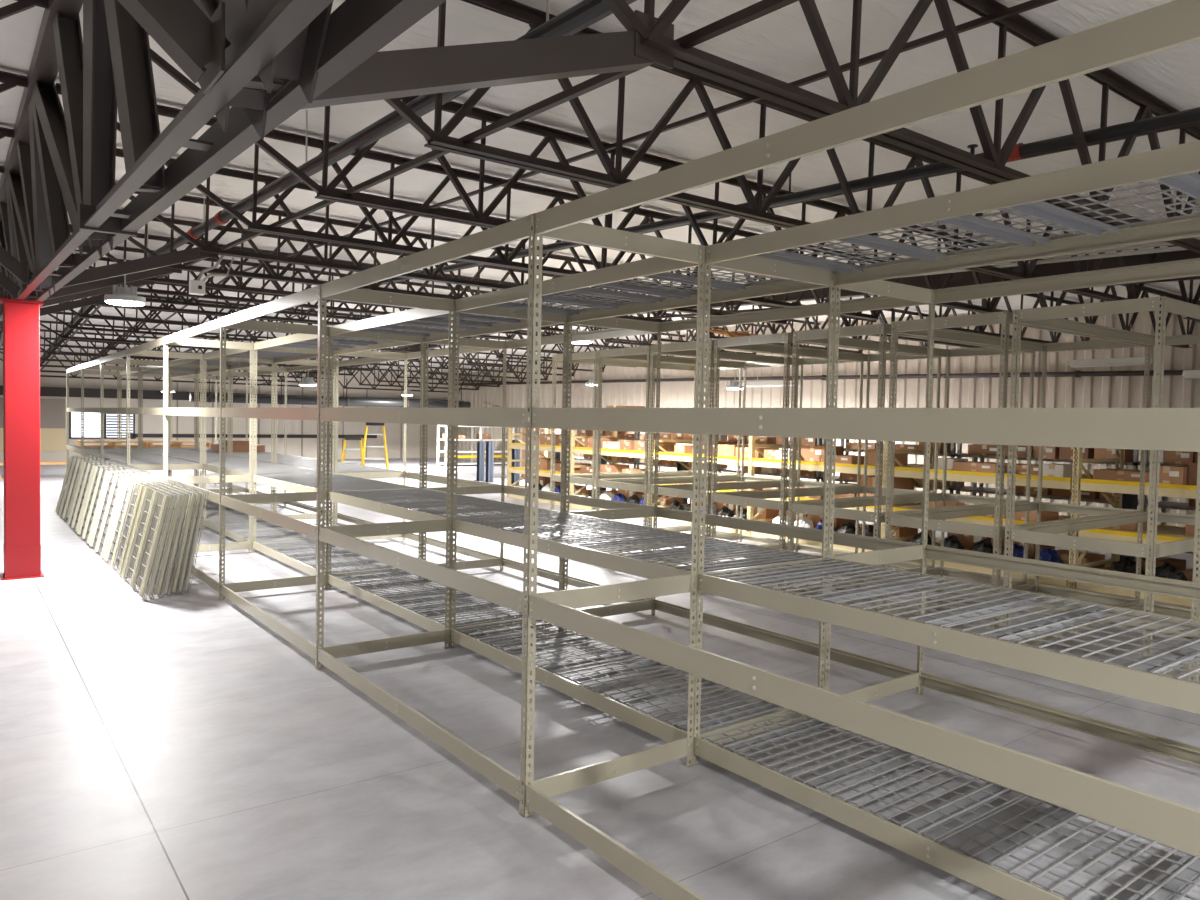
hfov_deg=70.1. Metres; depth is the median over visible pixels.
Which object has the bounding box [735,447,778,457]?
carton
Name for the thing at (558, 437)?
carton
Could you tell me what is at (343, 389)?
trim
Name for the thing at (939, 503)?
carton
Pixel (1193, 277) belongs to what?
bar
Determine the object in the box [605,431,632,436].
carton
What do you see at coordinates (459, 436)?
carton
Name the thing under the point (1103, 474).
carton
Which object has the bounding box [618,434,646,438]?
carton
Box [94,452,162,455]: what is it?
deck
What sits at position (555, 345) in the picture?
joist
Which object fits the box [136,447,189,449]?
deck
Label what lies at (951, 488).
bay
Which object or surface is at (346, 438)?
step ladder
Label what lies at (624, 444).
carton
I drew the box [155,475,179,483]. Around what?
deck
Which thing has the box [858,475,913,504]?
carton
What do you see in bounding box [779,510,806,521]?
carton
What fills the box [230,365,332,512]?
bay
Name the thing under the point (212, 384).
trim
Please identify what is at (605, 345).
joist
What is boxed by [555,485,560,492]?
bundle
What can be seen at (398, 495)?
deck
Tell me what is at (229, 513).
deck
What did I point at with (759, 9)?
roof truss
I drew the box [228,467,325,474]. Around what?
deck
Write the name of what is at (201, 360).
deck
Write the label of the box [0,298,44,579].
column
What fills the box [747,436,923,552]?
rack
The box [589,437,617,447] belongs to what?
carton
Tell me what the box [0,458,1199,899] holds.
floor
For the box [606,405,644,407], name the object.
carton
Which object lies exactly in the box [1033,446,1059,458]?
carton
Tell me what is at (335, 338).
deck
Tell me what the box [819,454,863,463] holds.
carton
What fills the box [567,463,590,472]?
carton
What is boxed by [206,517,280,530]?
deck
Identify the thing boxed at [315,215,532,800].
bay
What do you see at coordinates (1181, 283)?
joist
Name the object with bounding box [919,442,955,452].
carton
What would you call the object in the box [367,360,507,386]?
joist
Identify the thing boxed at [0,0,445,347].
girder
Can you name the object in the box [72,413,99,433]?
blind
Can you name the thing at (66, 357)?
joist
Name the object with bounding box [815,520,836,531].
bundle
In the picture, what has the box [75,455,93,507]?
deck
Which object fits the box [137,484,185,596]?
deck
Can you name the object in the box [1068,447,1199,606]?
rack
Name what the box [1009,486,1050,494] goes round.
carton
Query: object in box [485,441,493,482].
post
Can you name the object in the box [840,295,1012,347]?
joist
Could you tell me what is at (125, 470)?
deck
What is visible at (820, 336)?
bay
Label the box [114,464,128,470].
deck
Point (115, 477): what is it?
deck
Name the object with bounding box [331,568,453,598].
deck
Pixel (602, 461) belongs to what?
post
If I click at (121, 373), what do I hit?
bay
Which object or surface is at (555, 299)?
deck
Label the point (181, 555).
deck
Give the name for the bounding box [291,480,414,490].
deck
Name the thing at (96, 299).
knee brace
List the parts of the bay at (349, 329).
post, post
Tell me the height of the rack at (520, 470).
1.620 m
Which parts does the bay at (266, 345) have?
post, post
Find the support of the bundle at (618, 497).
on the rack at (614, 453)
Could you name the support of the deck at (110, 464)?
on the floor
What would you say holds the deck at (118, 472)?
on the floor
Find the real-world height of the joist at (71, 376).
0.750 m
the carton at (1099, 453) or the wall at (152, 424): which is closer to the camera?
the carton at (1099, 453)
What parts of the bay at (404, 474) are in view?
post, post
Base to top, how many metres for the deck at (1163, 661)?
0.039 m
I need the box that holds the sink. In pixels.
[113,285,136,295]
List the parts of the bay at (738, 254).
post, post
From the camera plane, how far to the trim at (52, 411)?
26.12 m
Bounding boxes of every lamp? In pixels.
[104,259,145,305]
[299,359,316,385]
[401,390,412,395]
[572,325,592,343]
[586,364,593,385]
[726,351,743,389]
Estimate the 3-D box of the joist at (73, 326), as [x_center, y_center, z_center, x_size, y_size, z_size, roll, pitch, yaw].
[-6.974,-2.643,18.003,9.550,0.750,0.104,0,2,-37]
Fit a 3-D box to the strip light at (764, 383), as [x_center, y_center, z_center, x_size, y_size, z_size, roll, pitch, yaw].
[3.228,-1.629,16.179,0.175,0.856,1.300,0,2,-37]
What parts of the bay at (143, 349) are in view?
post, post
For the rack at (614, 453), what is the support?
on the floor
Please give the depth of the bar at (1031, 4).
5.10 m
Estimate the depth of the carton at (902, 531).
11.04 m
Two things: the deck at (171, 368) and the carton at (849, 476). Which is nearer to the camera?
the carton at (849, 476)
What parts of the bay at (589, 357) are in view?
post, post, post, post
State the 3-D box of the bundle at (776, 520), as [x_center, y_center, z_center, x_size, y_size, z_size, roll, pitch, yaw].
[2.608,1.019,12.267,0.291,0.238,0.310,0,2,-37]
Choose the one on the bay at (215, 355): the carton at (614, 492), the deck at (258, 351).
the deck at (258, 351)
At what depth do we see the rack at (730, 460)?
13.52 m
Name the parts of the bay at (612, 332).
post, post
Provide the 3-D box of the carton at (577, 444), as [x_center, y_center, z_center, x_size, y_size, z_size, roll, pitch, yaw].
[-0.422,-0.125,16.450,0.405,0.102,0.520,0,2,-37]
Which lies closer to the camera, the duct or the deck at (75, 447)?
the deck at (75, 447)
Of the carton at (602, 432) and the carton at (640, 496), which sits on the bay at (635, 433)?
the carton at (602, 432)
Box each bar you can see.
[119,0,1057,351]
[216,122,1199,350]
[251,276,1199,386]
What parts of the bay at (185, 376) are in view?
post, post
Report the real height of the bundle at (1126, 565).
0.238 m
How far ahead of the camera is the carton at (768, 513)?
12.85 m
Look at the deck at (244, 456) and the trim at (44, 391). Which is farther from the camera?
the trim at (44, 391)
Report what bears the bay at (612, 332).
on the floor
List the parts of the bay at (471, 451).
post, post, shelf, shelf, post, shelf, shelf, safety rail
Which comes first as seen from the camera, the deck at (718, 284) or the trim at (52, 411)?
the deck at (718, 284)
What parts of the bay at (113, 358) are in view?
post, post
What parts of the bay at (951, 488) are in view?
post, post, shelf, shelf, post, post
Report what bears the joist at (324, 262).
attached to the ceiling
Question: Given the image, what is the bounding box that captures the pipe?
[459,370,1182,384]
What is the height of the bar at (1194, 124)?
0.845 m
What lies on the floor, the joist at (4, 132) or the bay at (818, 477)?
the bay at (818, 477)
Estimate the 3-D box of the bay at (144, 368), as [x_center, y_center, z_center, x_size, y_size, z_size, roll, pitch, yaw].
[-7.406,-0.269,15.189,0.961,2.440,2.477,0,2,-37]
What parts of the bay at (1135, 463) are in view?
post, post, shelf, shelf, post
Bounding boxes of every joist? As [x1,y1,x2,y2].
[0,0,48,19]
[0,71,27,92]
[0,127,13,138]
[0,320,392,370]
[0,326,366,375]
[0,343,316,382]
[0,348,311,386]
[1,337,353,378]
[37,270,499,345]
[40,301,430,360]
[40,312,407,365]
[48,294,448,351]
[55,83,899,319]
[58,245,557,336]
[69,217,662,327]
[69,224,599,331]
[83,257,516,339]
[115,148,806,324]
[127,191,728,328]
[148,34,1014,312]
[339,368,469,392]
[349,365,485,389]
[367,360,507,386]
[384,0,1164,300]
[386,356,529,383]
[397,346,553,379]
[430,346,578,375]
[462,337,613,371]
[484,330,647,366]
[508,318,685,355]
[557,326,724,348]
[600,313,768,353]
[602,0,1199,253]
[632,300,819,345]
[700,304,875,353]
[758,299,938,346]
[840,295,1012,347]
[935,293,1093,343]
[1024,259,1199,347]
[1168,245,1199,321]
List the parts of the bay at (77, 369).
post, post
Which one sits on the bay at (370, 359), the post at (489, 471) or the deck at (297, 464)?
the deck at (297, 464)
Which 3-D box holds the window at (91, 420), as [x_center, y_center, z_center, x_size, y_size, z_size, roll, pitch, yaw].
[-16.020,-0.797,26.690,0.940,0.880,0.090,0,2,-37]
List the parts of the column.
cap plate, plate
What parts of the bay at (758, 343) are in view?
post, post, post, post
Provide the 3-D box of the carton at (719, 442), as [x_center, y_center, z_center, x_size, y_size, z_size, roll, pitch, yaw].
[1.870,-0.035,13.583,0.425,0.212,0.420,0,2,-37]
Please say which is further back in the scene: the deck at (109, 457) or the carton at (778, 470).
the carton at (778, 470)
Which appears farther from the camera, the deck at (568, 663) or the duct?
the duct
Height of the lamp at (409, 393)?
0.536 m
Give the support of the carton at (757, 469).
on the bay at (818, 477)
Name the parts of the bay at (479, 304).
post, post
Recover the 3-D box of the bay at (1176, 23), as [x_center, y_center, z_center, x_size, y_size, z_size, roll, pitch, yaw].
[0.826,0.324,2.754,0.937,2.440,2.519,0,2,-37]
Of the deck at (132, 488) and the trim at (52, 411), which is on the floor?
the deck at (132, 488)
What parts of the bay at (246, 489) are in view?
post, post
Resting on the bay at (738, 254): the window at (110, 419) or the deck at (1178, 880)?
the deck at (1178, 880)
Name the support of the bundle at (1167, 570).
on the rack at (1165, 533)
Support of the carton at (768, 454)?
on the rack at (753, 462)
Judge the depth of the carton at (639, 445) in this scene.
14.69 m
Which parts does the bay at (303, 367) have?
post, post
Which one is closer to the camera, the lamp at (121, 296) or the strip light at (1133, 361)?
the lamp at (121, 296)
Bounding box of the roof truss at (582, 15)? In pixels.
[40,0,636,362]
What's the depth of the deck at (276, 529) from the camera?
10.70 m
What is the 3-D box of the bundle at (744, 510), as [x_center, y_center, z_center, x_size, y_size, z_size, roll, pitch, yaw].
[2.143,0.992,12.875,0.291,0.231,0.271,1,2,10]
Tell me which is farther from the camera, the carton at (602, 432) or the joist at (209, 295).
the carton at (602, 432)
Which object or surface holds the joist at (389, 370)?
attached to the ceiling
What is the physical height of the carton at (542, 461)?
0.212 m
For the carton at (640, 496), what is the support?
on the rack at (614, 453)
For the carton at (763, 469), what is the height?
0.132 m
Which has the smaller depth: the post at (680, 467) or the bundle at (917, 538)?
the bundle at (917, 538)
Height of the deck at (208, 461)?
0.039 m
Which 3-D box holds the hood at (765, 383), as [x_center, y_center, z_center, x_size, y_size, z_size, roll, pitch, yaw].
[3.221,-1.262,16.191,0.175,0.070,1.300,0,2,-37]
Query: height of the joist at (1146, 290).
0.750 m
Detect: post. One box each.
[474,441,484,480]
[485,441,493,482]
[511,440,521,485]
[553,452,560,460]
[598,455,606,490]
[677,461,688,506]
[1115,493,1137,560]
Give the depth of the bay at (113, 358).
13.31 m
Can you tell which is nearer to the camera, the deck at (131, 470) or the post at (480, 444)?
the deck at (131, 470)
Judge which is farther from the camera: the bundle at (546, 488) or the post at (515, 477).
the post at (515, 477)
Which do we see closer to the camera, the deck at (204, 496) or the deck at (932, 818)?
the deck at (932, 818)
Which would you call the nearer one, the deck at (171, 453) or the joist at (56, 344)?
the deck at (171, 453)
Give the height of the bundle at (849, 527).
0.231 m
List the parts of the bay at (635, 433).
shelf, post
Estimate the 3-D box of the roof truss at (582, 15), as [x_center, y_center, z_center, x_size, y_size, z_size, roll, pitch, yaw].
[-6.249,-2.253,11.477,0.112,1.143,35.004,0,2,-37]
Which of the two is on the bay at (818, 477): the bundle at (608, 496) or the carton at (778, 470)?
the carton at (778, 470)
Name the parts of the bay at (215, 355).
post, post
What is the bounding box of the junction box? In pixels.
[189,255,234,295]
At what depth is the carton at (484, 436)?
29.19 m
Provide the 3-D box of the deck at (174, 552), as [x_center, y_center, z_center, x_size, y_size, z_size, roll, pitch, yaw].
[-4.051,0.806,7.975,0.216,0.900,1.170,0,2,-37]
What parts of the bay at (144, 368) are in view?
post, post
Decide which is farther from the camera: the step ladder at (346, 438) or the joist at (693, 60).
the step ladder at (346, 438)
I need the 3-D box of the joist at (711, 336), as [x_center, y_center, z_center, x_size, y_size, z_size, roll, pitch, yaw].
[3.671,-2.396,16.664,5.600,0.750,0.104,0,2,-37]
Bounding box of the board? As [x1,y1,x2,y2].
[0,462,67,464]
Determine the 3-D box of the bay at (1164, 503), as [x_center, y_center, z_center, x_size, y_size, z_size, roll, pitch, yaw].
[7.229,0.568,9.261,0.640,1.750,2.240,0,2,-37]
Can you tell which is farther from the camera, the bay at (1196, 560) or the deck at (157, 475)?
the deck at (157, 475)
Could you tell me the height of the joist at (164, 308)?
0.750 m
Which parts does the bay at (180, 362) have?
post, post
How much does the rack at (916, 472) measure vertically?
1.620 m
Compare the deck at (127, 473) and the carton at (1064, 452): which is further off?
the carton at (1064, 452)
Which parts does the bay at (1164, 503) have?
post, post, shelf, shelf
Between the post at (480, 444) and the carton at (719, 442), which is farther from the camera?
the post at (480, 444)
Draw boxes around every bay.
[66,365,118,481]
[81,358,139,456]
[100,350,165,474]
[119,371,192,475]
[126,337,202,528]
[140,366,227,485]
[163,318,253,591]
[168,358,271,494]
[170,375,245,488]
[196,371,283,493]
[203,348,329,541]
[219,286,328,658]
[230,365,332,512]
[252,333,418,575]
[274,357,403,523]
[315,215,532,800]
[327,308,562,630]
[334,346,500,559]
[422,328,654,601]
[437,425,514,466]
[450,257,828,741]
[519,0,1199,899]
[549,351,741,542]
[561,296,927,677]
[575,432,658,470]
[594,346,796,553]
[637,432,739,473]
[646,340,863,566]
[689,140,1199,899]
[709,332,940,589]
[718,435,843,482]
[786,323,1034,611]
[821,438,977,515]
[824,258,1199,765]
[882,311,1150,628]
[956,443,1158,554]
[1002,296,1199,675]
[1141,450,1199,553]
[1188,452,1199,681]
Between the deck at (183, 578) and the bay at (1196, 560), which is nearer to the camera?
the bay at (1196, 560)
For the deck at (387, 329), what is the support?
on the bay at (349, 329)
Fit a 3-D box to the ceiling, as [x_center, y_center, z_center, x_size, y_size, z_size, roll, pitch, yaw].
[-3.112,-2.629,14.024,20.300,0.961,36.300,0,2,-37]
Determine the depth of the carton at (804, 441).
13.86 m
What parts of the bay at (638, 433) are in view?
post, shelf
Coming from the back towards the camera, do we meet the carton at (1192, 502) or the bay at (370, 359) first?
the bay at (370, 359)
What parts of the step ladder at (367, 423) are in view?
rail, rail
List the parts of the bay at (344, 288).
post, post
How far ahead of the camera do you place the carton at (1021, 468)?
9.53 m
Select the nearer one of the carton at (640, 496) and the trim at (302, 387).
the carton at (640, 496)
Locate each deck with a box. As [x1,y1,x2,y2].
[55,456,81,519]
[63,455,85,517]
[67,461,96,531]
[75,447,137,449]
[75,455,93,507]
[75,461,99,530]
[77,465,110,543]
[83,465,115,543]
[84,450,146,452]
[89,454,101,461]
[89,471,125,557]
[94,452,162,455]
[95,470,132,557]
[103,456,177,459]
[103,477,145,574]
[104,470,136,529]
[108,464,124,471]
[110,477,152,573]
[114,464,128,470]
[115,459,199,464]
[117,476,157,556]
[121,485,172,599]
[124,470,142,477]
[128,485,178,598]
[129,469,148,479]
[131,372,178,374]
[133,469,153,476]
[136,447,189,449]
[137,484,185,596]
[141,476,164,486]
[145,449,207,452]
[147,475,169,485]
[151,475,175,484]
[154,484,191,595]
[155,452,218,455]
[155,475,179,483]
[157,367,207,370]
[160,483,198,594]
[170,483,203,593]
[172,455,246,458]
[177,482,208,592]
[184,361,245,365]
[186,458,270,463]
[201,360,249,362]
[201,508,250,518]
[204,502,229,510]
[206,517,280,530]
[208,463,293,468]
[215,452,283,454]
[223,352,296,359]
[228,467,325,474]
[229,526,317,540]
[232,455,305,457]
[247,350,308,355]
[256,538,351,556]
[257,458,325,462]
[258,473,370,482]
[275,340,367,350]
[279,462,362,467]
[290,551,395,573]
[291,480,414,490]
[304,466,399,472]
[311,336,395,344]
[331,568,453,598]
[332,488,479,504]
[357,321,476,336]
[383,589,531,627]
[385,498,557,517]
[411,312,523,327]
[456,618,636,671]
[458,513,667,542]
[490,287,666,314]
[552,655,783,731]
[554,531,815,571]
[591,265,798,298]
[703,711,1025,840]
[707,558,1059,626]
[754,209,1073,273]
[937,795,1199,899]
[944,598,1199,683]
[1003,172,1199,236]
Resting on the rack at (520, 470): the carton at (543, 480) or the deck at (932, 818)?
the carton at (543, 480)
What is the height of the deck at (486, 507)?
0.039 m
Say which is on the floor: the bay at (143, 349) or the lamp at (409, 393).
the bay at (143, 349)
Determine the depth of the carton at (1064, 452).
10.62 m
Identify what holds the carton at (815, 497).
on the rack at (753, 462)
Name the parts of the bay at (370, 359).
post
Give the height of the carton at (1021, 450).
0.172 m
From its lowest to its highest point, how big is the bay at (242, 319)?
2.440 m
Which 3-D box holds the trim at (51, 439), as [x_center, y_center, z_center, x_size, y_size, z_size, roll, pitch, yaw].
[-19.256,-0.297,24.300,6.950,0.700,0.030,0,2,-37]
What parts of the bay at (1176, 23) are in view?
post, post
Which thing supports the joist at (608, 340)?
attached to the ceiling
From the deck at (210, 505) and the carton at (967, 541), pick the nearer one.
the carton at (967, 541)
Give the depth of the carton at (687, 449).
13.68 m
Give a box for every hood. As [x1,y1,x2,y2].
[742,381,799,385]
[1068,357,1152,364]
[1182,370,1199,375]
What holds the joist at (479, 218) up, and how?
attached to the ceiling
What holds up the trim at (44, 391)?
attached to the wall
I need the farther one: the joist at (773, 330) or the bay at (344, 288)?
the joist at (773, 330)
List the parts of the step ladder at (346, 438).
rail, rail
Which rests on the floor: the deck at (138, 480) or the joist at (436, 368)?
the deck at (138, 480)
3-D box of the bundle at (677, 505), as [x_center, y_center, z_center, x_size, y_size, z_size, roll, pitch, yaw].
[1.255,0.930,14.060,0.270,0.238,0.304,1,2,10]
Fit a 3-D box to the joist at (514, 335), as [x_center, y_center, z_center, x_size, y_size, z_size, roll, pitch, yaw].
[-0.856,-2.685,22.637,5.600,0.750,0.104,0,2,-37]
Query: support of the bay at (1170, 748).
on the floor
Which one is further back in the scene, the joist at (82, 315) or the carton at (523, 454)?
the carton at (523, 454)
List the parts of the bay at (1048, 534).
post, post, post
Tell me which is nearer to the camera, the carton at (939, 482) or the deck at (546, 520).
the deck at (546, 520)
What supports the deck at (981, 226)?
on the bay at (738, 254)
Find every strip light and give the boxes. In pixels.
[742,342,799,386]
[1068,328,1152,367]
[1182,370,1199,378]
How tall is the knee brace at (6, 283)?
0.672 m
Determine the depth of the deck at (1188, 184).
3.11 m
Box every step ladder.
[341,436,364,465]
[360,422,388,468]
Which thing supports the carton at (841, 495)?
on the rack at (753, 462)
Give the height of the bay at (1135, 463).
1.750 m
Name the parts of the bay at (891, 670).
post, post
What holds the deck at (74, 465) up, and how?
on the floor
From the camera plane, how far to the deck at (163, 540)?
7.49 m
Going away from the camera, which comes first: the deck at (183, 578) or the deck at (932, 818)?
the deck at (932, 818)
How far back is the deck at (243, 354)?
11.74 m
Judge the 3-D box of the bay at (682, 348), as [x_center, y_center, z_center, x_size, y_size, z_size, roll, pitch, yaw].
[1.782,0.104,9.608,2.460,2.440,0.925,0,2,-37]
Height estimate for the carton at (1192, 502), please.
0.102 m
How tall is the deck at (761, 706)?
0.039 m
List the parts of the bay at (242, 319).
post, post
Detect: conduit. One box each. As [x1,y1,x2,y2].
[281,246,1187,366]
[290,238,1199,364]
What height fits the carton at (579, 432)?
0.202 m
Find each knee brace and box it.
[0,240,217,287]
[0,263,181,299]
[0,279,153,306]
[40,293,112,315]
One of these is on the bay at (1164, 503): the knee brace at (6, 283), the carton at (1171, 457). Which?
the carton at (1171, 457)
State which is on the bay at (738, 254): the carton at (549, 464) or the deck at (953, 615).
the deck at (953, 615)
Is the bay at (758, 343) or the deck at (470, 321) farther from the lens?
the bay at (758, 343)
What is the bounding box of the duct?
[189,375,470,407]
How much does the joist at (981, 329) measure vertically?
0.750 m
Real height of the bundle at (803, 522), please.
0.238 m
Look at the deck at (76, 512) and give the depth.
11.63 m
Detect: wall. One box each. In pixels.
[0,354,447,461]
[449,300,1199,526]
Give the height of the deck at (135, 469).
0.903 m
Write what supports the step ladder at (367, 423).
on the floor
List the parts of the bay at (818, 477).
post, shelf, post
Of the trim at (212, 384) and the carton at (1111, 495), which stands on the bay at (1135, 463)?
the carton at (1111, 495)
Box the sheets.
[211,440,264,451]
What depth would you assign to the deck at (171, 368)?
15.71 m
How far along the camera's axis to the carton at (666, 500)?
14.63 m
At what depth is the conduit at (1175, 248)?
7.03 m
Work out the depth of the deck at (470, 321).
6.99 m
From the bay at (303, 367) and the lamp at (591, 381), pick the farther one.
the lamp at (591, 381)
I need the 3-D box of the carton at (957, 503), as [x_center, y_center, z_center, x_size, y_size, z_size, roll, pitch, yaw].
[4.399,0.653,10.034,0.355,0.172,0.280,0,2,-37]
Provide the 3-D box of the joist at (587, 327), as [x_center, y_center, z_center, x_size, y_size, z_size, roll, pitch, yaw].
[0.051,-2.708,21.440,5.600,0.750,0.104,0,2,-37]
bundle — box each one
[533,483,542,489]
[542,483,549,491]
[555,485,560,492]
[600,491,614,499]
[613,493,627,501]
[625,494,639,503]
[668,500,683,509]
[683,503,690,510]
[717,506,733,516]
[734,508,746,518]
[772,513,789,524]
[794,516,813,528]
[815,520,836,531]
[836,522,855,533]
[861,524,880,537]
[909,532,931,544]
[938,535,963,549]
[970,539,996,553]
[1003,543,1030,558]
[1039,548,1064,563]
[1113,557,1144,574]
[1155,562,1187,580]
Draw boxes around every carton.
[455,435,465,438]
[476,434,490,438]
[522,428,534,440]
[522,453,528,466]
[533,458,557,469]
[533,475,560,486]
[534,428,560,441]
[539,442,547,454]
[540,434,568,444]
[547,461,560,469]
[555,435,581,444]
[555,463,560,470]
[560,485,585,489]
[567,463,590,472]
[568,441,583,446]
[577,430,591,435]
[578,489,602,494]
[580,466,595,473]
[583,454,595,458]
[584,438,588,446]
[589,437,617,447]
[591,430,604,435]
[600,464,628,472]
[603,441,619,448]
[603,490,617,494]
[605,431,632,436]
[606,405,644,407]
[617,489,643,497]
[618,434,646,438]
[620,440,633,449]
[622,457,644,461]
[622,468,645,471]
[634,440,644,450]
[636,494,662,500]
[653,496,682,507]
[654,433,670,439]
[654,442,675,451]
[662,460,672,464]
[671,433,682,439]
[673,460,691,466]
[674,445,697,453]
[683,434,692,439]
[702,463,727,467]
[703,434,727,440]
[703,441,736,454]
[714,502,740,514]
[718,444,748,455]
[728,435,746,443]
[732,479,762,490]
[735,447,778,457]
[743,506,778,522]
[744,466,760,471]
[747,436,775,443]
[761,467,776,472]
[764,450,775,458]
[776,437,792,443]
[776,450,799,459]
[777,468,800,473]
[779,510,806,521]
[795,487,822,498]
[800,470,827,476]
[801,438,828,445]
[801,445,843,461]
[807,514,855,529]
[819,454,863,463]
[831,483,856,497]
[839,523,867,534]
[840,473,863,479]
[846,443,883,449]
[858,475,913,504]
[867,449,907,465]
[871,524,917,541]
[893,444,918,449]
[917,478,964,486]
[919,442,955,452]
[929,501,955,507]
[938,458,967,469]
[947,532,990,549]
[953,461,1007,472]
[956,502,973,505]
[968,444,999,455]
[974,504,1005,518]
[991,529,1054,559]
[1002,463,1038,474]
[1003,445,1032,456]
[1008,510,1058,521]
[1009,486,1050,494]
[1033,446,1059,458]
[1040,464,1072,476]
[1051,488,1099,498]
[1056,549,1104,568]
[1059,447,1093,458]
[1093,469,1148,481]
[1094,448,1138,461]
[1099,492,1113,500]
[1104,511,1151,530]
[1133,557,1185,575]
[1153,465,1188,484]
[1164,451,1197,464]
[1182,567,1197,581]
[1185,524,1199,536]
[1188,463,1197,484]
[1189,498,1199,506]
[1195,453,1197,462]
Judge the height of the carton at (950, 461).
0.132 m
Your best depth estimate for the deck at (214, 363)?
13.68 m
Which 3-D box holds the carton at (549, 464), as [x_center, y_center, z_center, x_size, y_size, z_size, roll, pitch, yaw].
[-0.828,0.306,17.068,0.355,0.172,0.280,0,2,-37]
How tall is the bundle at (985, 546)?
0.231 m
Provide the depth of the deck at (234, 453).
15.16 m
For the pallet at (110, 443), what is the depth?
16.24 m
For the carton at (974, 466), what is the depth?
9.87 m
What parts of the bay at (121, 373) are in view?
post, post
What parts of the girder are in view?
web post, web post, web post, web post, web post, web post, batten plate, splice plate, batten plate, web post, batten plate, batten plate, web post, batten plate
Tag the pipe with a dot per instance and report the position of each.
(1077, 373)
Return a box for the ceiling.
[0,0,1199,376]
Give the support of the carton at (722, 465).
on the bay at (638, 433)
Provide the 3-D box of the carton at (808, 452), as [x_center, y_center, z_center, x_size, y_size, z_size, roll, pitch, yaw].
[3.091,0.046,11.939,0.425,0.212,0.420,0,2,-37]
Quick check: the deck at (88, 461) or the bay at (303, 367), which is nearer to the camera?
the deck at (88, 461)
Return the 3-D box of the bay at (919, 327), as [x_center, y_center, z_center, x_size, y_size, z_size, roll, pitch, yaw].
[3.523,0.224,7.136,2.460,2.440,0.925,0,2,-37]
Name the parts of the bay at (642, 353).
post, post, post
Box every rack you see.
[507,427,579,504]
[569,430,673,518]
[647,432,747,533]
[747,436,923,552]
[881,441,1110,586]
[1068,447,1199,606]
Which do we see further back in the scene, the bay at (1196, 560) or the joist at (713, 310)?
the joist at (713, 310)
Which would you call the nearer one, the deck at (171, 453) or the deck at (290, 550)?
the deck at (290, 550)
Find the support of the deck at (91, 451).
on the bay at (93, 364)
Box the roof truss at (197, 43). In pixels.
[118,0,673,108]
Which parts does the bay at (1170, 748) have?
post, post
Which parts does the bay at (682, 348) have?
post, post, post, post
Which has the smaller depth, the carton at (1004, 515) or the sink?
the sink
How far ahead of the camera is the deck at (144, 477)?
8.96 m
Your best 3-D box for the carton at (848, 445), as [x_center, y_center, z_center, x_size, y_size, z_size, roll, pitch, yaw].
[4.137,-0.058,13.203,0.405,0.102,0.520,0,2,-37]
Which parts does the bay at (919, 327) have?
post, post, post, post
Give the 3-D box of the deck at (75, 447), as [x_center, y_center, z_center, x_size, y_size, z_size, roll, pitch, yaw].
[-9.284,-0.012,16.097,0.877,0.039,1.192,0,2,-37]
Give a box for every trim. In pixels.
[0,385,447,400]
[0,397,65,427]
[0,428,65,450]
[128,434,376,437]
[177,382,177,439]
[212,384,213,443]
[258,386,259,444]
[301,387,302,456]
[342,389,343,450]
[366,390,367,457]
[400,391,401,457]
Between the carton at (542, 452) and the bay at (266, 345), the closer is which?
the bay at (266, 345)
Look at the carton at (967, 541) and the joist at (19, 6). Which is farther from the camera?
the carton at (967, 541)
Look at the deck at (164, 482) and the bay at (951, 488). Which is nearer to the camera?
the deck at (164, 482)
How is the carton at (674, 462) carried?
on the bay at (638, 433)
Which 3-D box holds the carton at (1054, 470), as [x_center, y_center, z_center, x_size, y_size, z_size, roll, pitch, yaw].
[4.909,0.218,9.168,0.304,0.132,0.240,0,2,-37]
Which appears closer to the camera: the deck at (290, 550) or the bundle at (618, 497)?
the deck at (290, 550)
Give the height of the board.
0.050 m
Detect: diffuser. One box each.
[105,300,143,305]
[572,341,591,343]
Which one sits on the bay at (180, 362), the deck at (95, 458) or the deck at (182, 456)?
the deck at (182, 456)
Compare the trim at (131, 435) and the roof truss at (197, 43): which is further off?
the trim at (131, 435)
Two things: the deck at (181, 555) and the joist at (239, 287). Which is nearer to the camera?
the deck at (181, 555)
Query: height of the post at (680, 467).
0.985 m
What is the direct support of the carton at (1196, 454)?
on the bay at (1164, 503)
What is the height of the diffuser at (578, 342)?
0.020 m
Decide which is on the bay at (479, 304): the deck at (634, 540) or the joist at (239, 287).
the deck at (634, 540)
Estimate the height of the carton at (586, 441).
0.172 m
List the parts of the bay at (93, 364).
post, post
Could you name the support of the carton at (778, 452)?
on the rack at (753, 462)
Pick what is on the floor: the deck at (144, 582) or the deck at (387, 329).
the deck at (144, 582)
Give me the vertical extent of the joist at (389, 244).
0.750 m
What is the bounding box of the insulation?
[710,328,759,337]
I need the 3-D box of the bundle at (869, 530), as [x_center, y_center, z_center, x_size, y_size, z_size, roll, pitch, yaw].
[3.513,1.078,11.081,0.270,0.238,0.304,1,2,10]
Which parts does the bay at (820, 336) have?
post, post, post, post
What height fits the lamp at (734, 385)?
0.897 m
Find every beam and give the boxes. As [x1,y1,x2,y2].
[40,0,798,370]
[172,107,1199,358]
[304,250,1199,376]
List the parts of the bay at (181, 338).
post, post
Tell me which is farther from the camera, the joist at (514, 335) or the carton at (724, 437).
the joist at (514, 335)
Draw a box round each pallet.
[76,440,147,447]
[143,440,211,447]
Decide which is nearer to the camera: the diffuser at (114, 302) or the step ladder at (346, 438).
the diffuser at (114, 302)
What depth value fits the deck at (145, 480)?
8.91 m
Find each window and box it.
[69,412,102,438]
[104,413,135,438]
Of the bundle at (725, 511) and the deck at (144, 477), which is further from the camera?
the bundle at (725, 511)

